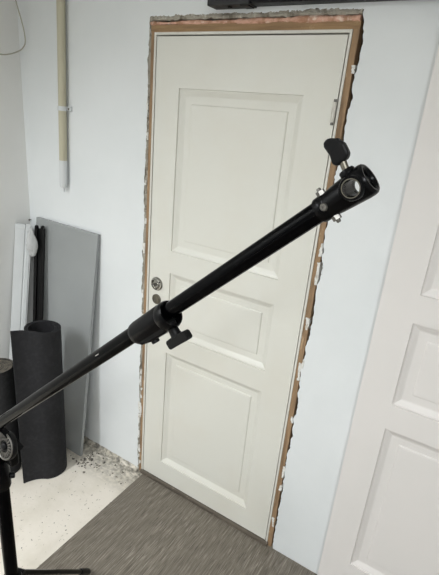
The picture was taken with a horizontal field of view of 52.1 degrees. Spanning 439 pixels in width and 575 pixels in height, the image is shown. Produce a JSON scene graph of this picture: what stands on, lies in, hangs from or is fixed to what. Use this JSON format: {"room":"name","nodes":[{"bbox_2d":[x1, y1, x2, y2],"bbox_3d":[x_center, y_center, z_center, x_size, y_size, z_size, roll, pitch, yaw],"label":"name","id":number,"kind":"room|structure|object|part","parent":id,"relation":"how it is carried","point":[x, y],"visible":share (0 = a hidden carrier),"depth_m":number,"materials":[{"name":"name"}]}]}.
{"room":"room under renovation","nodes":[
{"label":"room under renovation","id":0,"kind":"room"},
{"bbox_2d":[0,0,33,358],"bbox_3d":[-2.087,0.108,0.614,0.001,2.600,4.200,17,23,28],"label":"wall","id":1,"kind":"structure","parent":0,"point":[14,191],"depth_m":2.18,"materials":[{"name":"paint"}]},
{"bbox_2d":[0,442,315,574],"bbox_3d":[-0.568,1.795,0.210,3.807,0.001,4.280,17,23,28],"label":"floor","id":2,"kind":"structure","parent":0,"point":[78,491],"depth_m":2.17,"materials":[{"name":"paint"}]},
{"bbox_2d":[0,358,21,472],"bbox_3d":[-1.087,0.654,2.242,0.149,0.605,0.154,17,23,28],"label":"rolled mat","id":3,"kind":"object","parent":2,"relation":"on","point":[7,384],"visible":0.38,"depth_m":2.16,"materials":[{"name":"black rubber"}]},
{"bbox_2d":[9,223,30,359],"bbox_3d":[-1.074,0.270,2.393,0.081,1.211,0.261,12,22,16],"label":"channel","id":4,"kind":"object","parent":2,"relation":"on","point":[21,268],"visible":0.48,"depth_m":2.32,"materials":[{"name":"plastic"}]},
{"bbox_3d":[-1.041,0.284,2.409,0.021,1.178,0.219,12,22,16],"label":"trim","id":5,"kind":"part","parent":4,"relation":"part of","materials":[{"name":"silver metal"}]},
{"bbox_2d":[10,320,66,482],"bbox_3d":[-0.858,0.561,2.198,0.163,0.849,0.215,7,21,5],"label":"rolled mat","id":6,"kind":"object","parent":2,"relation":"on","point":[37,348],"visible":0.88,"depth_m":2.15,"materials":[{"name":"black rubber"}]},
{"bbox_2d":[33,225,44,320],"bbox_3d":[-0.965,0.283,2.379,0.052,1.222,0.188,9,21,11],"label":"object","id":7,"kind":"object","parent":2,"relation":"on","point":[39,258],"visible":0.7,"depth_m":2.29,"materials":[{"name":"black"}]},
{"bbox_2d":[26,228,37,256],"bbox_3d":[-0.922,-0.223,2.207,0.053,0.151,0.030,-2,22,-18],"label":"plastic bag","id":8,"kind":"object","parent":7,"relation":"hanging from","point":[31,242],"visible":1,"depth_m":2.20,"materials":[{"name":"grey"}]},
{"bbox_2d":[36,217,99,455],"bbox_3d":[-0.838,0.283,2.375,0.473,1.246,0.114,17,23,28],"label":"board","id":9,"kind":"object","parent":2,"relation":"on","point":[71,253],"visible":0.73,"depth_m":2.27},
{"bbox_2d":[14,451,125,548],"bbox_3d":[-0.813,1.020,2.193,0.439,0.011,0.717,17,23,28],"label":"debris","id":10,"kind":"object","parent":2,"relation":"on","point":[89,455],"visible":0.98,"depth_m":2.42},
{"bbox_2d":[36,474,316,574],"bbox_3d":[-0.245,1.908,-0.016,2.992,0.003,4.196,17,23,28],"label":"rug","id":11,"kind":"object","parent":2,"relation":"on","point":[148,528],"depth_m":2.00,"materials":[{"name":"grey carpet"}]},
{"bbox_2d":[0,138,379,574],"bbox_3d":[-0.323,0.541,1.038,1.056,1.776,0.768,17,23,28],"label":"boom stand","id":12,"kind":"object","parent":11,"relation":"on","point":[165,317],"visible":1,"depth_m":0.60,"materials":[{"name":"black metal"}]},
{"bbox_3d":[-0.520,0.471,1.127,0.013,0.015,0.015,-3,22,-20],"label":"locking knob","id":13,"kind":"part","parent":12,"relation":"part of","materials":[{"name":"black plastic"}]},
{"bbox_3d":[-0.555,0.982,1.550,0.018,0.511,0.403,8,21,9],"label":"leg","id":14,"kind":"part","parent":12,"relation":"part of","materials":[{"name":"black metal"}]},
{"bbox_3d":[-0.063,0.059,0.620,0.026,0.027,0.018,17,23,28],"label":"knob","id":15,"kind":"part","parent":12,"relation":"part of","materials":[{"name":"black plastic"}]},
{"bbox_3d":[0.120,-0.116,0.431,0.011,0.012,0.007,17,23,28],"label":"knob stem","id":16,"kind":"part","parent":12,"relation":"part of","materials":[{"name":"grey metal"}]},
{"bbox_2d":[140,469,267,545],"bbox_3d":[-0.089,1.063,2.233,0.754,0.021,0.062,17,23,28],"label":"threshold","id":17,"kind":"object","parent":2,"relation":"on","point":[259,539],"visible":0.46,"depth_m":2.19,"materials":[{"name":"wood"}]},
{"bbox_2d":[16,0,438,573],"bbox_3d":[0.661,0.037,1.469,3.807,2.600,0.120,17,23,28],"label":"wall","id":18,"kind":"structure","parent":0,"point":[107,41],"depth_m":1.81,"materials":[{"name":"white paint"}]},
{"bbox_2d":[0,0,25,54],"bbox_3d":[-0.985,-1.189,1.780,0.043,0.454,0.453,20,25,35],"label":"cable","id":19,"kind":"object","parent":18,"relation":"hanging from","point":[15,0],"visible":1,"depth_m":1.98,"materials":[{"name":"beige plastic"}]},
{"bbox_2d":[56,0,72,191],"bbox_3d":[-0.670,-1.002,1.903,0.073,1.189,0.044,17,23,28],"label":"conduit pipe","id":20,"kind":"object","parent":18,"relation":"attached to","point":[62,108],"visible":1,"depth_m":1.95,"materials":[{"name":"white plastic"}]},
{"bbox_2d":[84,436,138,471],"bbox_3d":[-0.765,0.872,2.579,0.779,0.023,0.027,17,23,28],"label":"baseboard","id":21,"kind":"structure","parent":18,"relation":"attached to","point":[92,443],"depth_m":2.48,"materials":[{"name":"paint"}]},
{"bbox_2d":[143,34,348,538],"bbox_3d":[-0.007,0.106,1.863,0.727,2.036,0.065,17,23,28],"label":"door","id":22,"kind":"structure","parent":18,"relation":"in","point":[242,126],"depth_m":1.75,"materials":[{"name":"paint"}]},
{"bbox_3d":[-0.054,0.653,2.079,0.437,0.567,0.011,17,23,28],"label":"panel","id":23,"kind":"part","parent":22,"relation":"part of","materials":[{"name":"paint"}]},
{"bbox_3d":[-0.006,0.134,1.883,0.437,0.229,0.011,17,23,28],"label":"panel","id":24,"kind":"part","parent":22,"relation":"part of","materials":[{"name":"paint"}]},
{"bbox_3d":[0.041,-0.390,1.685,0.437,0.572,0.011,17,23,28],"label":"panel","id":25,"kind":"part","parent":22,"relation":"part of","materials":[{"name":"paint"}]},
{"bbox_2d":[138,8,363,546],"bbox_3d":[0.003,0.077,1.871,0.813,2.130,0.077,17,23,28],"label":"door frame","id":26,"kind":"structure","parent":18,"relation":"attached to","point":[336,21],"depth_m":1.58,"materials":[{"name":"paint"}]},
{"bbox_2d":[207,0,400,9],"bbox_3d":[0.400,-0.867,1.240,0.994,0.139,0.059,17,23,28],"label":"wall rail","id":27,"kind":"object","parent":18,"relation":"attached to","point":[215,4],"visible":1,"depth_m":1.40,"materials":[{"name":"black metal"}]},
{"bbox_3d":[0.405,-0.866,1.244,0.988,0.122,0.049,17,23,28],"label":"rail","id":28,"kind":"part","parent":27,"relation":"part of","materials":[{"name":"black metal"}]},
{"bbox_2d":[317,46,438,574],"bbox_3d":[0.811,0.353,1.367,0.725,2.101,0.042,17,23,28],"label":"door leaf","id":29,"kind":"structure","parent":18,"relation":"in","point":[384,519],"depth_m":1.51,"materials":[{"name":"paint"}]},
{"bbox_3d":[0.764,0.847,1.550,0.443,0.589,0.011,17,23,28],"label":"panel","id":30,"kind":"part","parent":29,"relation":"part of","materials":[{"name":"paint"}]},
{"bbox_3d":[0.813,0.313,1.348,0.443,0.241,0.011,17,23,28],"label":"panel","id":31,"kind":"part","parent":29,"relation":"part of","materials":[{"name":"paint"}]},
{"bbox_3d":[0.861,-0.212,1.150,0.443,0.575,0.011,17,23,28],"label":"panel","id":32,"kind":"part","parent":29,"relation":"part of","materials":[{"name":"paint"}]}
]}

